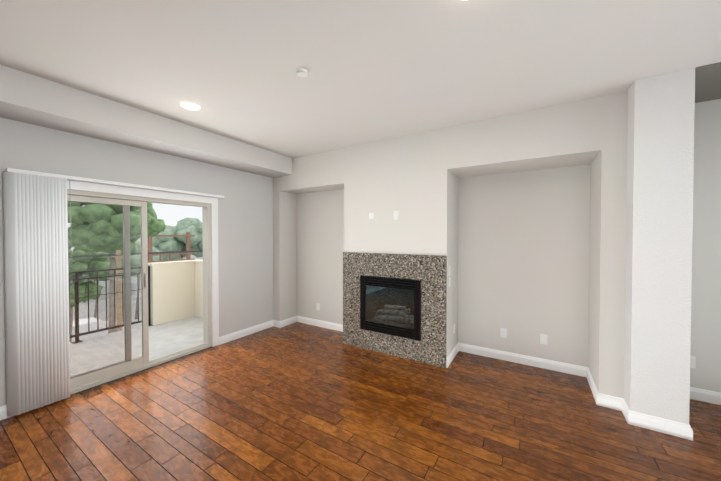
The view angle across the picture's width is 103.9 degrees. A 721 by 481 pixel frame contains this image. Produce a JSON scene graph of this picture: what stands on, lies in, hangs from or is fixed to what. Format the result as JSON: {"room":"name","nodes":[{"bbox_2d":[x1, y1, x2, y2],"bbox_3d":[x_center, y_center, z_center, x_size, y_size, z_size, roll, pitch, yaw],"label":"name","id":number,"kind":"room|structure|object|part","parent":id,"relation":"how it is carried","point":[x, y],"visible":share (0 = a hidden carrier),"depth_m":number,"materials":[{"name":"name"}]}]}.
{"room":"living room","nodes":[
{"label":"living room","id":0,"kind":"room"},
{"bbox_2d":[0,117,272,406],"bbox_3d":[-3.061,0.102,2.455,0.200,2.790,7.140,1,1,32],"label":"wall","id":1,"kind":"structure","parent":0,"point":[245,230],"depth_m":3.73,"materials":[{"name":"white paint"}]},
{"bbox_2d":[0,405,11,419],"bbox_3d":[-3.844,1.465,1.001,0.016,0.108,3.390,1,1,32],"label":"baseboard","id":2,"kind":"structure","parent":1,"relation":"attached to","point":[3,412],"depth_m":2.37,"materials":[{"name":"white"}]},
{"bbox_2d":[2,168,223,415],"bbox_3d":[-2.449,0.425,3.184,0.082,2.087,1.954,1,1,32],"label":"vertical blinds","id":3,"kind":"object","parent":1,"relation":"attached to","point":[35,227],"visible":1,"depth_m":2.48,"materials":[{"name":"white"}]},
{"bbox_3d":[-2.732,-0.071,2.663,0.011,1.010,0.010,1,1,32],"label":"cord","id":4,"kind":"part","parent":3,"relation":"part of","materials":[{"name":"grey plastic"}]},
{"bbox_2d":[67,180,218,394],"bbox_3d":[-2.566,0.451,3.259,0.204,2.069,1.818,1,1,32],"label":"door","id":5,"kind":"structure","parent":1,"relation":"in","point":[126,198],"depth_m":3.18,"materials":[{"name":"white plastic"}]},
{"bbox_3d":[-2.802,0.484,2.910,0.008,1.744,0.597,1,1,32],"label":"fixed glass","id":6,"kind":"part","parent":5,"relation":"part of","materials":[{"name":"clear glass"}]},
{"bbox_3d":[-2.802,0.496,2.910,0.034,1.885,0.703,1,1,32],"label":"fixed frame","id":7,"kind":"part","parent":5,"relation":"part of","materials":[{"name":"beige plastic"}]},
{"bbox_3d":[-2.716,0.483,2.964,0.008,1.744,0.714,1,1,32],"label":"slider glass","id":8,"kind":"part","parent":5,"relation":"part of","materials":[{"name":"clear glass"}]},
{"bbox_3d":[-2.716,0.495,2.964,0.034,1.885,0.820,1,1,32],"label":"slider frame","id":9,"kind":"part","parent":5,"relation":"part of","materials":[{"name":"beige plastic"}]},
{"bbox_3d":[-2.483,0.460,3.270,0.040,0.190,0.030,1,1,32],"label":"slider handle","id":10,"kind":"part","parent":5,"relation":"part of","materials":[{"name":"beige plastic"}]},
{"bbox_2d":[219,320,274,344],"bbox_3d":[-1.740,1.415,4.409,0.016,0.108,0.980,1,1,32],"label":"baseboard","id":11,"kind":"structure","parent":1,"relation":"attached to","point":[266,325],"depth_m":4.35,"materials":[{"name":"white wood"}]},
{"bbox_2d":[70,346,211,395],"bbox_3d":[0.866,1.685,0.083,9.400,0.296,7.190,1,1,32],"label":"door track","id":12,"kind":"structure","parent":0,"point":[136,372],"depth_m":3.17,"materials":[{"name":"brown"}]},
{"bbox_2d":[0,322,720,480],"bbox_3d":[0.872,1.534,0.090,9.000,0.004,6.810,1,1,32],"label":"floor","id":13,"kind":"structure","parent":0,"point":[297,401],"depth_m":2.28,"materials":[{"name":"brown wood"}]},
{"bbox_2d":[343,252,446,368],"bbox_3d":[0.475,0.822,3.819,1.460,1.310,0.470,1,1,32],"label":"fireplace","id":14,"kind":"object","parent":13,"relation":"on","point":[395,305],"visible":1,"depth_m":3.61,"materials":[{"name":"stone"}]},
{"bbox_3d":[0.366,0.845,3.641,0.698,0.488,0.004,1,1,32],"label":"insert glass","id":15,"kind":"part","parent":14,"relation":"part of","materials":[{"name":"black glass"}]},
{"bbox_3d":[0.361,0.845,3.632,0.850,0.735,0.032,1,1,32],"label":"insert frame","id":16,"kind":"part","parent":14,"relation":"part of","materials":[{"name":"black metal"}]},
{"bbox_2d":[0,0,720,157],"bbox_3d":[0.866,-1.351,0.039,9.400,0.212,7.190,1,1,32],"label":"ceiling","id":17,"kind":"structure","parent":0,"point":[379,70],"depth_m":1.97,"materials":[{"name":"white paint"}]},
{"bbox_2d":[0,65,291,177],"bbox_3d":[-2.975,-1.153,1.948,0.460,0.264,6.400,1,1,32],"label":"soffit","id":18,"kind":"structure","parent":17,"relation":"attached to","point":[32,99],"depth_m":2.71,"materials":[{"name":"white paint"}]},
{"bbox_2d":[180,102,199,109],"bbox_3d":[-1.639,-1.302,2.720,0.168,0.030,0.168,1,1,32],"label":"recessed light","id":19,"kind":"object","parent":17,"relation":"in","point":[189,105],"visible":0.96,"depth_m":2.71,"materials":[{"name":"white"}]},
{"bbox_2d":[296,68,307,76],"bbox_3d":[-0.443,-1.275,2.146,0.090,0.026,0.090,1,1,32],"label":"smoke detector","id":20,"kind":"object","parent":17,"relation":"attached to","point":[301,72],"visible":1,"depth_m":2.12,"materials":[{"name":"white plastic"}]},
{"bbox_2d":[273,91,720,397],"bbox_3d":[2.534,0.098,2.762,9.000,2.790,0.740,1,1,32],"label":"wall","id":21,"kind":"structure","parent":0,"point":[518,220],"depth_m":3.31,"materials":[{"name":"white paint"}]},
{"bbox_2d":[278,316,296,327],"bbox_3d":[-1.254,1.408,4.892,0.016,0.108,0.386,1,1,32],"label":"baseboard","id":22,"kind":"structure","parent":21,"relation":"attached to","point":[291,320],"depth_m":4.87,"materials":[{"name":"white wood"}]},
{"bbox_2d":[297,316,342,331],"bbox_3d":[-0.588,1.410,4.734,1.315,0.108,0.016,1,1,32],"label":"baseboard","id":23,"kind":"structure","parent":21,"relation":"attached to","point":[334,326],"depth_m":4.78,"materials":[{"name":"white wood"}]},
{"bbox_2d":[369,213,373,218],"bbox_3d":[0.144,-0.331,3.789,0.075,0.075,0.008,1,1,32],"label":"light switch","id":24,"kind":"object","parent":21,"relation":"attached to","point":[371,215],"visible":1,"depth_m":3.78,"materials":[{"name":"white plastic"}]},
{"bbox_2d":[394,211,398,219],"bbox_3d":[0.456,-0.322,3.597,0.070,0.115,0.008,1,1,32],"label":"light switch","id":25,"kind":"object","parent":21,"relation":"attached to","point":[396,215],"visible":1,"depth_m":3.59,"materials":[{"name":"white plastic"}]},
{"bbox_2d":[446,342,458,367],"bbox_3d":[1.155,1.428,3.530,0.016,0.108,0.564,1,1,32],"label":"baseboard","id":26,"kind":"structure","parent":21,"relation":"attached to","point":[449,359],"depth_m":3.49,"materials":[{"name":"white wood"}]},
{"bbox_2d":[500,328,506,337],"bbox_3d":[1.774,1.147,3.499,0.070,0.115,0.008,1,1,32],"label":"outlet","id":27,"kind":"object","parent":21,"relation":"attached to","point":[503,332],"visible":1,"depth_m":3.50,"materials":[{"name":"white plastic"}]},
{"bbox_2d":[459,343,584,376],"bbox_3d":[1.890,1.429,3.428,1.375,0.108,0.016,1,1,32],"label":"baseboard","id":28,"kind":"structure","parent":21,"relation":"attached to","point":[573,369],"depth_m":3.37,"materials":[{"name":"white wood"}]},
{"bbox_2d":[540,334,546,344],"bbox_3d":[2.129,1.147,3.280,0.070,0.115,0.008,1,1,32],"label":"outlet","id":29,"kind":"object","parent":21,"relation":"attached to","point":[543,338],"visible":1,"depth_m":3.28,"materials":[{"name":"white plastic"}]},
{"bbox_2d":[585,367,600,405],"bbox_3d":[2.306,1.438,2.810,0.016,0.108,0.580,1,1,32],"label":"baseboard","id":30,"kind":"structure","parent":21,"relation":"attached to","point":[597,396],"depth_m":2.75,"materials":[{"name":"white"}]},
{"bbox_2d":[690,356,695,368],"bbox_3d":[3.117,1.146,2.670,0.070,0.115,0.008,1,1,32],"label":"outlet","id":31,"kind":"object","parent":21,"relation":"attached to","point":[692,361],"visible":0.48,"depth_m":2.66,"materials":[{"name":"white plastic"}]},
{"bbox_2d":[690,387,720,404],"bbox_3d":[4.683,1.455,1.705,4.190,0.108,0.016,1,1,32],"label":"baseboard","id":32,"kind":"structure","parent":21,"relation":"attached to","point":[703,395],"depth_m":2.61,"materials":[{"name":"white"}]},
{"bbox_2d":[624,68,694,423],"bbox_3d":[2.557,0.101,2.543,0.330,2.790,0.791,1,1,32],"label":"column","id":33,"kind":"structure","parent":0,"point":[659,199],"depth_m":2.21,"materials":[{"name":"white paint"}]},
{"bbox_2d":[625,408,688,438],"bbox_3d":[2.332,1.447,2.227,0.331,0.108,0.016,1,1,32],"label":"baseboard","id":34,"kind":"structure","parent":33,"relation":"attached to","point":[666,426],"depth_m":2.22,"materials":[{"name":"white"}]},
{"bbox_2d":[688,425,692,440],"bbox_3d":[2.693,1.443,2.454,0.016,0.108,0.780,1,1,32],"label":"baseboard","id":35,"kind":"structure","parent":33,"relation":"attached to","point":[690,429],"depth_m":2.12,"materials":[{"name":"white"}]},
{"label":"outside","id":36,"kind":"structure","parent":0,"visible":0},
{"bbox_2d":[73,282,141,327],"bbox_3d":[-61.157,7.069,41.741,139.770,0.300,240.000,1,1,32],"label":"ground","id":37,"kind":"structure","parent":36,"point":[133,308],"depth_m":29.07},
{"bbox_2d":[68,239,115,341],"bbox_3d":[-17.097,3.583,16.509,4.023,7.429,4.170,1,1,32],"label":"tree","id":38,"kind":"object","parent":37,"relation":"on","point":[87,252],"depth_m":16.70,"materials":[{"name":"green plant"}]},
{"bbox_3d":[-17.097,1.851,16.483,4.023,3.965,4.170,1,1,32],"label":"crown","id":39,"kind":"part","parent":38,"relation":"part of","materials":[{"name":"green plant"}]},
{"bbox_2d":[71,250,123,317],"bbox_3d":[-24.540,3.662,26.131,5.764,6.988,5.172,1,1,32],"label":"tree","id":40,"kind":"object","parent":37,"relation":"on","point":[95,315],"depth_m":26.12,"materials":[{"name":"green plant"}]},
{"bbox_3d":[-24.540,2.070,26.107,5.764,3.804,5.172,1,1,32],"label":"crown","id":41,"kind":"part","parent":40,"relation":"part of","materials":[{"name":"green plant"}]},
{"bbox_2d":[72,317,123,341],"bbox_3d":[-20.166,6.555,20.609,1.940,1.350,4.400,1,1,32],"label":"car","id":42,"kind":"object","parent":37,"relation":"on","point":[91,320],"depth_m":20.45,"materials":[{"name":"white paint"}]},
{"bbox_2d":[67,202,165,333],"bbox_3d":[-12.158,1.926,13.268,4.203,10.835,4.332,1,1,32],"label":"tree","id":43,"kind":"object","parent":37,"relation":"on","point":[155,226],"visible":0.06,"depth_m":12.60,"materials":[{"name":"green plant"}]},
{"bbox_3d":[-12.158,-1.360,13.219,4.203,4.264,4.332,1,1,32],"label":"crown","id":44,"kind":"part","parent":43,"relation":"part of","materials":[{"name":"green plant"}]},
{"bbox_2d":[121,268,138,278],"bbox_3d":[-26.881,3.549,32.231,5.780,7.024,5.034,1,1,32],"label":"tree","id":45,"kind":"object","parent":37,"relation":"on","point":[135,271],"depth_m":31.79,"materials":[{"name":"green plant"}]},
{"bbox_2d":[68,250,202,331],"bbox_3d":[-8.461,3.865,9.757,1.000,7.050,53.200,1,1,32],"label":"utility poles","id":46,"kind":"object","parent":37,"relation":"on","point":[119,300],"depth_m":9.77,"materials":[{"name":"brown wood"}]},
{"bbox_2d":[71,248,202,302],"bbox_3d":[-39.553,4.192,40.117,22.200,5.500,100.000,1,1,32],"label":"buildings","id":47,"kind":"structure","parent":37,"relation":"on","point":[135,281],"depth_m":36.29,"materials":[{"name":"grey"}]},
{"bbox_2d":[115,237,162,318],"bbox_3d":[-20.164,3.246,25.693,4.149,7.834,3.440,1,1,32],"label":"tree","id":48,"kind":"object","parent":37,"relation":"on","point":[135,259],"visible":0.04,"depth_m":25.24,"materials":[{"name":"green plant"}]},
{"bbox_3d":[-20.164,0.966,25.660,4.148,3.274,3.440,1,1,32],"label":"crown","id":49,"kind":"part","parent":48,"relation":"part of","materials":[{"name":"green plant"}]},
{"bbox_2d":[153,225,183,259],"bbox_3d":[-23.081,2.639,32.605,4.716,8.835,5.035,1,1,32],"label":"tree","id":50,"kind":"object","parent":37,"relation":"on","point":[165,244],"visible":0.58,"depth_m":31.89,"materials":[{"name":"green plant"}]},
{"bbox_2d":[147,232,194,265],"bbox_3d":[-15.826,3.237,23.519,0.240,7.900,3.900,1,1,32],"label":"scaffold","id":51,"kind":"object","parent":37,"relation":"on","point":[188,248],"visible":0.35,"depth_m":23.55,"materials":[{"name":"brown wood"}]},
{"bbox_2d":[173,225,185,259],"bbox_3d":[-22.855,2.093,37.008,5.513,9.803,6.421,1,1,32],"label":"tree","id":52,"kind":"object","parent":37,"relation":"on","point":[182,255],"visible":0.06,"depth_m":36.23,"materials":[{"name":"green plant"}]},
{"bbox_2d":[175,218,202,257],"bbox_3d":[-19.811,2.141,34.599,6.045,9.772,5.036,1,1,32],"label":"tree","id":53,"kind":"object","parent":37,"relation":"on","point":[192,226],"visible":0.44,"depth_m":33.16,"materials":[{"name":"green plant"}]},
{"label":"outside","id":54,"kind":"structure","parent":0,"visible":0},
{"bbox_2d":[69,316,202,376],"bbox_3d":[-3.852,1.645,3.148,1.850,0.245,5.050,1,1,32],"label":"floor","id":55,"kind":"structure","parent":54,"point":[166,338],"depth_m":4.13,"materials":[{"name":"concrete"}]},
{"bbox_2d":[68,266,152,343],"bbox_3d":[-4.776,0.996,3.232,0.100,1.050,4.140,1,1,32],"label":"balcony railing","id":56,"kind":"object","parent":55,"relation":"on","point":[77,333],"visible":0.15,"depth_m":4.41,"materials":[{"name":"brown metal"}]},
{"bbox_2d":[148,259,202,325],"bbox_3d":[-2.763,0.949,4.922,1.870,1.095,0.910,1,1,32],"label":"parapet","id":57,"kind":"object","parent":55,"relation":"on","point":[176,290],"visible":0.56,"depth_m":5.27,"materials":[{"name":"paint"}]}
]}

